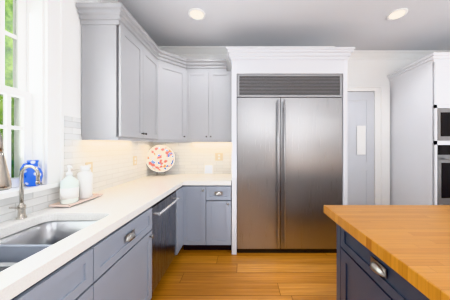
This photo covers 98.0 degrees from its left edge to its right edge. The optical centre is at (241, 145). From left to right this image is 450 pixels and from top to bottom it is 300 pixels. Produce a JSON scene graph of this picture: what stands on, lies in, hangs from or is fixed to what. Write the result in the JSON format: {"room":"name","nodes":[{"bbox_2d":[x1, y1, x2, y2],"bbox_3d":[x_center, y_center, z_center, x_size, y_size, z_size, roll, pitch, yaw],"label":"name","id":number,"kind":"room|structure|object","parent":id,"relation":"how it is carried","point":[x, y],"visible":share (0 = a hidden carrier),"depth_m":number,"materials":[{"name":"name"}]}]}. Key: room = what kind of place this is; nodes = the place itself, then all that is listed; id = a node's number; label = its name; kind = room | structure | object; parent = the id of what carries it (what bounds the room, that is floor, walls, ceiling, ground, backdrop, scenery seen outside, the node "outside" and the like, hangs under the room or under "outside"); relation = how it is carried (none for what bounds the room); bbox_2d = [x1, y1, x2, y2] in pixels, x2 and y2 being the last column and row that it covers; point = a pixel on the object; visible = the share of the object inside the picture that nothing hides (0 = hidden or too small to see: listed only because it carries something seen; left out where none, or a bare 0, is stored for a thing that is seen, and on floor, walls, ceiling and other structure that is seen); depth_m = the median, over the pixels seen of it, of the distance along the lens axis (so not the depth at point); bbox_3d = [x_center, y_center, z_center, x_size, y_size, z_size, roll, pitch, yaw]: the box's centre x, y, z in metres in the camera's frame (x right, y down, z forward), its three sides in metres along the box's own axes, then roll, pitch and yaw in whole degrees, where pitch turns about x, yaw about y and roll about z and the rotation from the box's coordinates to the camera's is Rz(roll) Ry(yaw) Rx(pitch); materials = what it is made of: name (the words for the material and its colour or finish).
{"room":"kitchen","nodes":[
{"label":"kitchen","id":0,"kind":"room"},
{"bbox_2d":[64,0,100,117],"bbox_3d":[-1.500,-0.085,0.600,0.200,2.870,5.600,0,0,0],"label":"wall","id":1,"kind":"structure","parent":0,"point":[72,64],"depth_m":1.61,"materials":[{"name":"white paint"}]},
{"bbox_2d":[0,187,18,198],"bbox_3d":[-1.351,0.285,1.136,0.259,0.030,0.266,0,0,0],"label":"windowsill","id":2,"kind":"structure","parent":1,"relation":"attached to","point":[11,192],"depth_m":1.16,"materials":[{"name":"white paint"}]},
{"bbox_2d":[0,133,19,190],"bbox_3d":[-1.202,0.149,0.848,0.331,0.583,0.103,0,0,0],"label":"vase","id":3,"kind":"object","parent":2,"relation":"on","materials":[{"name":"silver metal"}]},
{"bbox_2d":[0,0,63,187],"bbox_3d":[-1.484,-0.477,0.843,0.228,1.495,1.315,0,0,0],"label":"window","id":4,"kind":"structure","parent":1,"relation":"in","point":[36,91],"depth_m":1.37,"materials":[{"name":"white"}]},
{"bbox_2d":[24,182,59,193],"bbox_3d":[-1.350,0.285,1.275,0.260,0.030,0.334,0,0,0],"label":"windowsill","id":5,"kind":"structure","parent":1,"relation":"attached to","point":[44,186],"depth_m":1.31,"materials":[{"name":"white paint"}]},
{"bbox_2d":[20,160,42,186],"bbox_3d":[-1.410,0.183,1.302,0.096,0.172,0.123,0,0,0],"label":"jug","id":6,"kind":"object","parent":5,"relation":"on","point":[29,177],"visible":0.81,"depth_m":1.28,"materials":[{"name":"blue ceramic"}]},
{"bbox_2d":[0,115,152,221],"bbox_3d":[-1.397,0.115,1.035,0.007,0.710,4.070,0,0,0],"label":"backsplash","id":7,"kind":"structure","parent":1,"relation":"attached to","point":[112,161],"depth_m":1.84,"materials":[{"name":"tile"}]},
{"bbox_2d":[85,162,92,172],"bbox_3d":[-1.387,0.205,1.770,0.010,0.115,0.075,0,0,0],"label":"electrical outlet","id":8,"kind":"object","parent":7,"relation":"attached to","point":[90,164],"visible":0.41,"depth_m":1.78,"materials":[{"name":"beige plastic"}]},
{"bbox_2d":[133,156,136,164],"bbox_3d":[-1.387,0.190,2.530,0.010,0.115,0.075,0,0,0],"label":"electrical outlet","id":9,"kind":"object","parent":7,"relation":"attached to","point":[134,160],"visible":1,"depth_m":2.52,"materials":[{"name":"beige plastic"}]},
{"bbox_2d":[80,3,159,138],"bbox_3d":[-1.200,-0.640,2.094,0.383,1.120,0.807,0,0,0],"label":"upper cabinet","id":10,"kind":"object","parent":1,"relation":"attached to","point":[138,83],"depth_m":1.69,"materials":[{"name":"grey paint"}]},
{"bbox_2d":[132,49,187,141],"bbox_3d":[-1.062,-0.640,2.727,0.658,1.120,0.669,0,0,0],"label":"upper cabinet","id":11,"kind":"object","parent":1,"relation":"attached to","point":[173,68],"depth_m":2.58,"materials":[{"name":"grey paint"}]},
{"bbox_2d":[151,245,336,299],"bbox_3d":[1.100,1.400,0.600,5.400,0.100,5.600,0,0,0],"label":"floor","id":12,"kind":"structure","parent":0,"point":[207,275],"depth_m":2.02,"materials":[{"name":"brown wood"}]},
{"bbox_2d":[146,190,180,298],"bbox_3d":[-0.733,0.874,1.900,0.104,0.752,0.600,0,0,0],"label":"dishwasher","id":13,"kind":"object","parent":12,"relation":"on","point":[164,212],"depth_m":1.86,"materials":[{"name":"silver metal"}]},
{"bbox_2d":[180,185,211,249],"bbox_3d":[-0.571,0.921,2.745,0.369,0.857,0.630,0,0,0],"label":"base cabinet","id":14,"kind":"object","parent":12,"relation":"on","point":[195,200],"depth_m":2.43,"materials":[{"name":"grey paint"}]},
{"bbox_2d":[0,174,191,299],"bbox_3d":[-1.064,0.466,1.030,0.654,0.050,4.060,0,0,0],"label":"countertop","id":15,"kind":"structure","parent":14,"relation":"on","point":[117,206],"depth_m":1.17,"materials":[{"name":"white stone"}]},
{"bbox_2d":[9,165,40,220],"bbox_3d":[-1.301,0.279,1.166,0.135,0.324,0.095,0,0,0],"label":"faucet","id":16,"kind":"object","parent":15,"relation":"on","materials":[{"name":"silver metal"}]},
{"bbox_2d":[0,217,123,299],"bbox_3d":[-1.060,0.585,0.851,0.490,0.212,0.920,0,0,0],"label":"sink","id":17,"kind":"object","parent":15,"relation":"in","point":[19,244],"depth_m":0.97,"materials":[{"name":"silver metal"}]},
{"bbox_2d":[49,194,102,206],"bbox_3d":[-1.298,0.429,1.550,0.147,0.020,0.330,0,0,0],"label":"tray","id":18,"kind":"object","parent":15,"relation":"on","point":[57,204],"visible":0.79,"depth_m":1.44,"materials":[{"name":"beige wood"}]},
{"bbox_2d":[60,165,78,203],"bbox_3d":[-1.300,0.286,1.470,0.109,0.279,0.109,0,0,0],"label":"soap bottle","id":19,"kind":"object","parent":18,"relation":"on","point":[69,188],"visible":1,"depth_m":1.44,"materials":[{"name":"white"}]},
{"bbox_2d":[77,165,92,198],"bbox_3d":[-1.300,0.292,1.615,0.104,0.266,0.104,0,0,0],"label":"canister","id":20,"kind":"object","parent":18,"relation":"on","point":[85,176],"visible":0.98,"depth_m":1.58,"materials":[{"name":"white ceramic"}]},
{"bbox_2d":[147,145,175,175],"bbox_3d":[-1.216,0.211,2.942,0.397,0.453,0.199,0,0,0],"label":"plate","id":21,"kind":"object","parent":15,"relation":"on","point":[161,158],"visible":0.96,"depth_m":2.94,"materials":[{"name":"ceramic"}]},
{"bbox_2d":[184,174,231,184],"bbox_3d":[-0.436,0.466,2.744,0.602,0.050,0.632,0,0,0],"label":"countertop","id":22,"kind":"structure","parent":14,"relation":"on","point":[196,179],"depth_m":2.56,"materials":[{"name":"white stone"}]},
{"bbox_2d":[204,165,212,173],"bbox_3d":[-0.520,0.365,3.044,0.140,0.149,0.043,0,0,0],"label":"plaque","id":23,"kind":"object","parent":22,"relation":"on","point":[208,169],"visible":0.96,"depth_m":3.04,"materials":[{"name":"white plastic"}]},
{"bbox_2d":[212,185,231,249],"bbox_3d":[-0.324,0.921,2.745,0.377,0.857,0.630,0,0,0],"label":"base cabinet","id":24,"kind":"object","parent":12,"relation":"on","point":[221,194],"depth_m":2.44,"materials":[{"name":"grey paint"}]},
{"bbox_2d":[226,47,354,254],"bbox_3d":[0.592,0.075,2.716,1.564,2.550,0.705,0,0,0],"label":"fridge","id":25,"kind":"object","parent":12,"relation":"on","point":[289,143],"visible":0.98,"depth_m":2.44,"materials":[{"name":"grey metal"}]},
{"bbox_2d":[334,221,427,299],"bbox_3d":[1.756,0.914,0.062,2.287,0.872,2.524,0,0,0],"label":"kitchen island","id":26,"kind":"object","parent":12,"relation":"on","point":[360,275],"depth_m":1.04,"materials":[{"name":"blue"}]},
{"bbox_2d":[324,205,449,299],"bbox_3d":[1.780,0.448,0.055,2.400,0.056,2.670,0,0,0],"label":"island countertop","id":27,"kind":"structure","parent":26,"relation":"on","point":[413,241],"depth_m":0.91,"materials":[{"name":"brown wood"}]},
{"bbox_2d":[387,52,449,204],"bbox_3d":[2.778,0.095,2.785,0.804,2.510,0.826,0,0,0],"label":"tall cabinet","id":28,"kind":"object","parent":12,"relation":"on","point":[419,131],"visible":0.83,"depth_m":2.63,"materials":[{"name":"white paint"}]},
{"bbox_2d":[118,0,449,49],"bbox_3d":[1.100,-1.570,0.600,5.400,0.100,5.600,0,0,0],"label":"ceiling","id":29,"kind":"structure","parent":0,"point":[368,25],"depth_m":2.42,"materials":[{"name":"white paint"}]},
{"bbox_2d":[188,8,204,19],"bbox_3d":[-0.520,-1.514,2.245,0.196,0.012,0.196,0,0,0],"label":"recessed light","id":30,"kind":"object","parent":29,"relation":"in","point":[196,13],"visible":1,"depth_m":2.23,"materials":[{"name":"white"}]},
{"bbox_2d":[99,0,449,58],"bbox_3d":[1.095,-1.470,0.605,4.989,0.099,5.189,0,0,0],"label":"crown molding","id":31,"kind":"structure","parent":29,"relation":"attached to","point":[222,51],"depth_m":3.06,"materials":[{"name":"white"}]},
{"bbox_2d":[387,8,407,19],"bbox_3d":[1.785,-1.514,2.245,0.196,0.012,0.196,0,0,0],"label":"recessed light","id":32,"kind":"object","parent":29,"relation":"in","point":[397,14],"visible":0.98,"depth_m":2.24,"materials":[{"name":"white"}]},
{"bbox_2d":[180,56,418,84],"bbox_3d":[1.100,-0.085,3.235,5.400,2.870,0.330,0,0,0],"label":"wall","id":33,"kind":"structure","parent":0,"point":[368,71],"depth_m":3.20,"materials":[{"name":"white paint"}]},
{"bbox_2d":[153,142,231,173],"bbox_3d":[-0.761,0.195,3.067,1.263,0.550,0.007,0,0,0],"label":"backsplash","id":34,"kind":"structure","parent":33,"relation":"attached to","point":[193,157],"depth_m":3.06,"materials":[{"name":"tile"}]},
{"bbox_2d":[215,153,222,160],"bbox_3d":[-0.360,0.170,3.058,0.120,0.115,0.010,0,0,0],"label":"electrical outlet","id":35,"kind":"object","parent":34,"relation":"attached to","point":[218,156],"visible":1,"depth_m":3.06,"materials":[{"name":"beige plastic"}]},
{"bbox_2d":[188,59,231,141],"bbox_3d":[-0.485,-0.640,2.867,0.695,1.120,0.388,0,0,0],"label":"upper cabinet","id":36,"kind":"object","parent":33,"relation":"attached to","point":[209,80],"depth_m":2.73,"materials":[{"name":"grey paint"}]},
{"bbox_2d":[347,85,389,204],"bbox_3d":[1.855,0.182,3.174,1.070,2.335,0.048,0,0,0],"label":"door","id":37,"kind":"structure","parent":33,"relation":"in","point":[368,144],"depth_m":3.18,"materials":[{"name":"grey paint"}]},
{"label":"outside","id":38,"kind":"structure","parent":0,"visible":0},
{"bbox_2d":[0,0,13,177],"bbox_3d":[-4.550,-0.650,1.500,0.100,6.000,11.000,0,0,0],"label":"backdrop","id":39,"kind":"structure","parent":38,"point":[8,47],"depth_m":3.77,"materials":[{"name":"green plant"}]}
]}

